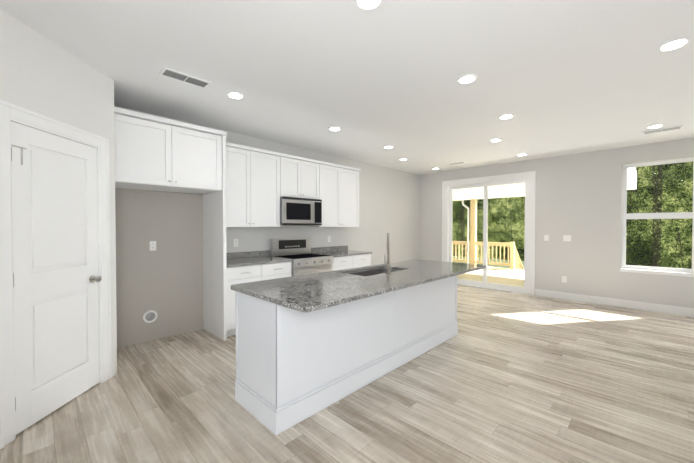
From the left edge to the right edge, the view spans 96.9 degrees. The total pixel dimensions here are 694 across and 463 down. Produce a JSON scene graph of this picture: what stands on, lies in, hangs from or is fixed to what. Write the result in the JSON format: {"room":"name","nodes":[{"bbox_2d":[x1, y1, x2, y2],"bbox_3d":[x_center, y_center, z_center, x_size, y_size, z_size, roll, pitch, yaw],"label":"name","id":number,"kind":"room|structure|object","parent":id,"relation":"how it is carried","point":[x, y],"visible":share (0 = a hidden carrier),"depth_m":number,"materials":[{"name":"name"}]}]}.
{"room":"kitchen","nodes":[
{"label":"kitchen","id":0,"kind":"room"},
{"bbox_2d":[0,9,116,373],"bbox_3d":[-2.217,-0.026,2.303,0.120,2.730,1.140,0,1,0],"label":"wall","id":1,"kind":"structure","parent":0,"point":[42,75],"depth_m":2.31,"materials":[{"name":"white paint"}]},
{"bbox_2d":[0,100,111,448],"bbox_3d":[-2.211,0.259,2.333,0.144,2.159,0.905,0,1,0],"label":"door frame","id":2,"kind":"structure","parent":1,"relation":"attached to","point":[9,112],"depth_m":1.98,"materials":[{"name":"white wood"}]},
{"bbox_2d":[11,121,101,434],"bbox_3d":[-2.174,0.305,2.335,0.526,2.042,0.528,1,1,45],"label":"pantry door","id":3,"kind":"structure","parent":1,"relation":"in","point":[56,278],"depth_m":2.27,"materials":[{"name":"white wood"}]},
{"bbox_2d":[112,361,114,376],"bbox_3d":[-2.151,1.271,2.322,0.014,0.135,1.040,0,1,0],"label":"baseboard","id":4,"kind":"structure","parent":1,"relation":"attached to","point":[113,373],"depth_m":2.83,"materials":[{"name":"white wood"}]},
{"bbox_2d":[114,106,419,323],"bbox_3d":[-0.972,-0.069,5.218,0.150,2.730,8.300,1,1,45],"label":"wall","id":5,"kind":"structure","parent":0,"point":[389,200],"depth_m":6.54,"materials":[{"name":"beige paint"}]},
{"bbox_2d":[115,188,203,347],"bbox_3d":[-2.319,0.413,3.751,0.002,1.810,1.090,1,1,45],"label":"wall","id":6,"kind":"structure","parent":5,"relation":"attached to","point":[164,280],"depth_m":3.76,"materials":[{"name":"beige paint"}]},
{"bbox_2d":[143,310,157,322],"bbox_3d":[-2.360,1.024,3.697,0.029,0.150,0.150,1,1,45],"label":"outlet box","id":7,"kind":"object","parent":6,"relation":"attached to","point":[149,316],"visible":1,"depth_m":3.70,"materials":[{"name":"white plastic"}]},
{"bbox_2d":[149,241,155,250],"bbox_3d":[-2.344,0.173,3.716,0.008,0.115,0.070,1,1,45],"label":"outlet","id":8,"kind":"object","parent":6,"relation":"attached to","point":[152,245],"visible":1,"depth_m":3.71,"materials":[{"name":"white plastic"}]},
{"bbox_2d":[114,107,226,193],"bbox_3d":[-2.067,-0.838,3.513,0.662,0.698,1.125,1,1,45],"label":"upper cabinet","id":9,"kind":"object","parent":5,"relation":"attached to","point":[154,153],"visible":0.96,"depth_m":3.27,"materials":[{"name":"white paint"}]},
{"bbox_2d":[233,239,237,246],"bbox_3d":[-1.611,0.162,4.460,0.008,0.115,0.070,1,1,45],"label":"outlet","id":10,"kind":"object","parent":5,"relation":"attached to","point":[235,242],"visible":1,"depth_m":4.45,"materials":[{"name":"white plastic"}]},
{"bbox_2d":[226,142,280,226],"bbox_3d":[-1.441,-0.613,4.368,0.359,1.100,0.963,1,1,45],"label":"upper cabinet","id":11,"kind":"object","parent":5,"relation":"attached to","point":[252,187],"visible":0.83,"depth_m":4.28,"materials":[{"name":"white paint"}]},
{"bbox_2d":[280,153,320,198],"bbox_3d":[-0.834,-0.852,4.980,0.359,0.640,0.760,1,1,45],"label":"upper cabinet","id":12,"kind":"object","parent":5,"relation":"attached to","point":[299,177],"visible":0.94,"depth_m":4.84,"materials":[{"name":"white paint"}]},
{"bbox_2d":[280,197,321,224],"bbox_3d":[-0.805,-0.313,4.960,0.439,0.426,0.758,1,1,45],"label":"microwave","id":13,"kind":"object","parent":12,"relation":"attached to","point":[299,211],"visible":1,"depth_m":4.79,"materials":[{"name":"silver metal"}]},
{"bbox_2d":[308,161,360,226],"bbox_3d":[-0.217,-0.631,5.609,0.359,1.100,0.991,1,1,45],"label":"upper cabinet","id":14,"kind":"object","parent":5,"relation":"attached to","point":[339,191],"visible":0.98,"depth_m":5.47,"materials":[{"name":"white paint"}]},
{"bbox_2d":[0,285,693,462],"bbox_3d":[1.929,1.398,2.377,8.300,0.120,8.300,1,1,45],"label":"floor","id":15,"kind":"structure","parent":0,"point":[506,377],"depth_m":2.38,"materials":[{"name":"brown wood"}]},
{"bbox_2d":[203,136,226,340],"bbox_3d":[-1.695,0.083,3.922,0.637,2.465,0.038,1,1,45],"label":"panel","id":16,"kind":"object","parent":15,"relation":"on","point":[214,270],"visible":0.75,"depth_m":3.84,"materials":[{"name":"white paint"}]},
{"bbox_2d":[227,262,291,336],"bbox_3d":[-1.338,0.869,4.286,0.650,0.882,0.961,1,1,45],"label":"base cabinet","id":17,"kind":"object","parent":15,"relation":"on","point":[246,274],"visible":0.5,"depth_m":3.92,"materials":[{"name":"white paint"}]},
{"bbox_2d":[226,250,292,267],"bbox_3d":[-1.339,0.366,4.281,0.645,0.124,0.962,1,1,45],"label":"countertop","id":18,"kind":"structure","parent":17,"relation":"on","point":[235,259],"depth_m":4.35,"materials":[{"name":"stone"}]},
{"bbox_2d":[270,237,332,275],"bbox_3d":[-0.702,0.707,4.872,0.676,1.190,0.760,1,1,45],"label":"range","id":19,"kind":"object","parent":15,"relation":"on","point":[305,261],"visible":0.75,"depth_m":4.82,"materials":[{"name":"silver metal"}]},
{"bbox_2d":[231,277,457,435],"bbox_3d":[0.257,0.885,3.184,0.614,0.882,2.678,1,1,45],"label":"kitchen island","id":20,"kind":"object","parent":15,"relation":"on","point":[308,345],"depth_m":2.38,"materials":[{"name":"white paint"}]},
{"bbox_2d":[231,261,485,312],"bbox_3d":[0.374,0.430,3.061,0.964,0.032,2.730,1,1,45],"label":"island countertop","id":21,"kind":"structure","parent":20,"relation":"on","point":[307,293],"depth_m":2.47,"materials":[{"name":"grey stone"}]},
{"bbox_2d":[355,265,382,276],"bbox_3d":[0.290,0.544,3.265,0.424,0.226,0.764,1,1,45],"label":"sink","id":22,"kind":"object","parent":21,"relation":"in","point":[380,270],"depth_m":3.51,"materials":[{"name":"grey metal"}]},
{"bbox_2d":[383,233,390,272],"bbox_3d":[0.402,0.215,3.082,0.158,0.396,0.232,1,1,45],"label":"faucet","id":23,"kind":"object","parent":21,"relation":"on","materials":[{"name":"grey metal"}]},
{"bbox_2d":[332,254,370,270],"bbox_3d":[-0.113,0.851,5.529,0.650,0.882,0.989,1,1,45],"label":"base cabinet","id":24,"kind":"object","parent":15,"relation":"on","point":[347,262],"visible":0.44,"depth_m":5.30,"materials":[{"name":"white paint"}]},
{"bbox_2d":[311,246,371,256],"bbox_3d":[-0.115,0.348,5.523,0.645,0.124,0.990,1,1,45],"label":"countertop","id":25,"kind":"structure","parent":24,"relation":"on","point":[337,251],"depth_m":5.54,"materials":[{"name":"stone"}]},
{"bbox_2d":[0,0,693,174],"bbox_3d":[1.929,-1.452,2.336,8.300,0.120,8.300,1,1,45],"label":"ceiling","id":26,"kind":"structure","parent":0,"point":[561,77],"depth_m":2.65,"materials":[{"name":"white paint"}]},
{"bbox_2d":[159,67,211,88],"bbox_3d":[-1.468,-1.394,2.808,0.170,0.008,0.400,1,1,45],"label":"ceiling vent","id":27,"kind":"object","parent":26,"relation":"in","point":[183,77],"visible":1,"depth_m":2.79,"materials":[{"name":"white metal"}]},
{"bbox_2d":[226,91,244,98],"bbox_3d":[-1.145,-1.398,3.164,0.184,0.010,0.184,1,1,45],"label":"recessed light","id":28,"kind":"object","parent":26,"relation":"in","point":[234,95],"visible":0.98,"depth_m":3.15,"materials":[{"name":"white plastic"}]},
{"bbox_2d":[328,126,340,130],"bbox_3d":[-0.170,-1.414,4.238,0.184,0.010,0.184,1,1,45],"label":"recessed light","id":29,"kind":"object","parent":26,"relation":"in","point":[334,128],"visible":0.96,"depth_m":4.21,"materials":[{"name":"white plastic"}]},
{"bbox_2d":[353,0,383,10],"bbox_3d":[0.130,-1.379,1.837,0.184,0.010,0.184,1,1,45],"label":"recessed light","id":30,"kind":"object","parent":26,"relation":"in","point":[367,5],"visible":1,"depth_m":1.86,"materials":[{"name":"white"}]},
{"bbox_2d":[448,161,465,164],"bbox_3d":[2.331,-1.449,6.547,0.360,0.008,0.150,1,1,45],"label":"ceiling vent","id":31,"kind":"object","parent":26,"relation":"in","point":[456,163],"visible":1,"depth_m":6.54,"materials":[{"name":"white"}]},
{"bbox_2d":[456,74,477,83],"bbox_3d":[1.099,-1.393,2.819,0.184,0.010,0.184,1,1,45],"label":"recessed light","id":32,"kind":"object","parent":26,"relation":"in","point":[467,79],"visible":0.98,"depth_m":2.81,"materials":[{"name":"white plastic"}]},
{"bbox_2d":[489,138,501,141],"bbox_3d":[2.322,-1.422,4.800,0.184,0.010,0.184,1,1,45],"label":"recessed light","id":33,"kind":"object","parent":26,"relation":"in","point":[496,140],"visible":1,"depth_m":4.79,"materials":[{"name":"white plastic"}]},
{"bbox_2d":[498,114,514,119],"bbox_3d":[1.955,-1.407,3.772,0.184,0.010,0.184,1,1,45],"label":"recessed light","id":34,"kind":"object","parent":26,"relation":"in","point":[505,116],"visible":0.92,"depth_m":3.75,"materials":[{"name":"white"}]},
{"bbox_2d":[645,124,664,128],"bbox_3d":[4.144,-1.413,4.141,0.184,0.010,0.184,1,1,45],"label":"recessed light","id":35,"kind":"object","parent":26,"relation":"in","point":[654,126],"visible":0.98,"depth_m":4.12,"materials":[{"name":"white"}]},
{"bbox_2d":[642,125,682,134],"bbox_3d":[4.398,-1.416,4.299,0.400,0.008,0.170,1,1,45],"label":"ceiling vent","id":36,"kind":"object","parent":26,"relation":"in","point":[662,129],"visible":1,"depth_m":4.28,"materials":[{"name":"white metal"}]},
{"bbox_2d":[656,36,691,51],"bbox_3d":[2.425,-1.385,2.284,0.184,0.010,0.184,1,1,45],"label":"recessed light","id":37,"kind":"object","parent":26,"relation":"in","point":[674,44],"visible":0.98,"depth_m":2.27,"materials":[{"name":"white plastic"}]},
{"bbox_2d":[419,138,693,307],"bbox_3d":[4.791,-0.069,5.258,8.000,2.730,0.150,1,1,45],"label":"wall","id":38,"kind":"structure","parent":0,"point":[579,198],"depth_m":5.63,"materials":[{"name":"beige paint"}]},
{"bbox_2d":[442,171,535,294],"bbox_3d":[3.103,0.027,6.909,2.000,2.490,0.169,1,1,45],"label":"door frame","id":39,"kind":"structure","parent":38,"relation":"attached to","point":[528,179],"depth_m":6.77,"materials":[{"name":"white wood"}]},
{"bbox_2d":[544,235,548,240],"bbox_3d":[3.904,0.125,6.021,0.075,0.115,0.011,1,1,45],"label":"light switch","id":40,"kind":"object","parent":38,"relation":"attached to","point":[546,237],"visible":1,"depth_m":6.02,"materials":[{"name":"white plastic"}]},
{"bbox_2d":[562,276,566,282],"bbox_3d":[4.115,0.908,5.826,0.070,0.115,0.008,1,1,45],"label":"electrical outlet","id":41,"kind":"object","parent":38,"relation":"attached to","point":[564,278],"visible":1,"depth_m":5.82,"materials":[{"name":"white plastic"}]},
{"bbox_2d":[563,235,570,240],"bbox_3d":[4.140,0.128,5.788,0.120,0.115,0.011,1,1,45],"label":"light switch","id":42,"kind":"object","parent":38,"relation":"attached to","point":[566,237],"visible":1,"depth_m":5.79,"materials":[{"name":"white plastic"}]},
{"bbox_2d":[535,289,693,316],"bbox_3d":[5.668,1.242,4.297,5.335,0.135,0.014,1,1,45],"label":"baseboard","id":43,"kind":"structure","parent":38,"relation":"attached to","point":[666,309],"depth_m":5.26,"materials":[{"name":"white wood"}]},
{"bbox_2d":[620,157,693,276],"bbox_3d":[5.044,-0.230,4.993,0.900,1.839,0.167,1,1,45],"label":"window","id":44,"kind":"structure","parent":38,"relation":"in","point":[660,270],"depth_m":5.04,"materials":[{"name":"white plastic"}]},
{"label":"outside","id":45,"kind":"structure","parent":0,"visible":0},
{"bbox_2d":[452,256,523,267],"bbox_3d":[17.818,2.322,20.642,85.000,0.100,39.700,1,1,45],"label":"ground","id":46,"kind":"structure","parent":45,"point":[498,261],"depth_m":22.95,"materials":[{"name":"green"}]},
{"bbox_2d":[457,267,523,286],"bbox_3d":[4.024,1.423,9.203,6.600,0.250,4.340,1,1,45],"label":"floor","id":47,"kind":"structure","parent":45,"point":[501,276],"depth_m":8.91,"materials":[{"name":"brown wood"}]},
{"bbox_2d":[470,199,476,263],"bbox_3d":[4.688,0.036,11.394,0.180,2.460,0.180,1,1,45],"label":"porch post","id":48,"kind":"object","parent":47,"relation":"on","point":[473,227],"depth_m":11.33,"materials":[{"name":"brown wood"}]},
{"bbox_2d":[453,167,636,200],"bbox_3d":[4.074,-1.393,9.283,6.700,0.460,4.598,1,1,45],"label":"porch roof","id":49,"kind":"structure","parent":48,"relation":"on","point":[504,193],"depth_m":10.27,"materials":[{"name":"white"}]},
{"bbox_2d":[462,199,468,263],"bbox_3d":[4.408,0.025,11.452,0.281,2.440,0.080,1,1,39],"label":"downspout","id":50,"kind":"object","parent":49,"relation":"attached to","point":[467,208],"depth_m":11.37,"materials":[{"name":"white plastic"}]},
{"bbox_2d":[452,241,523,269],"bbox_3d":[4.903,1.310,12.186,3.560,1.970,1.595,1,1,45],"label":"deck railing","id":51,"kind":"object","parent":47,"relation":"on","point":[514,259],"depth_m":10.88,"materials":[{"name":"brown wood"}]},
{"bbox_2d":[452,161,692,268],"bbox_3d":[10.325,-8.847,15.017,66.000,28.000,16.000,1,1,45],"label":"trees","id":52,"kind":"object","parent":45,"point":[642,248],"depth_m":18.68,"materials":[{"name":"green plant"}]}
]}

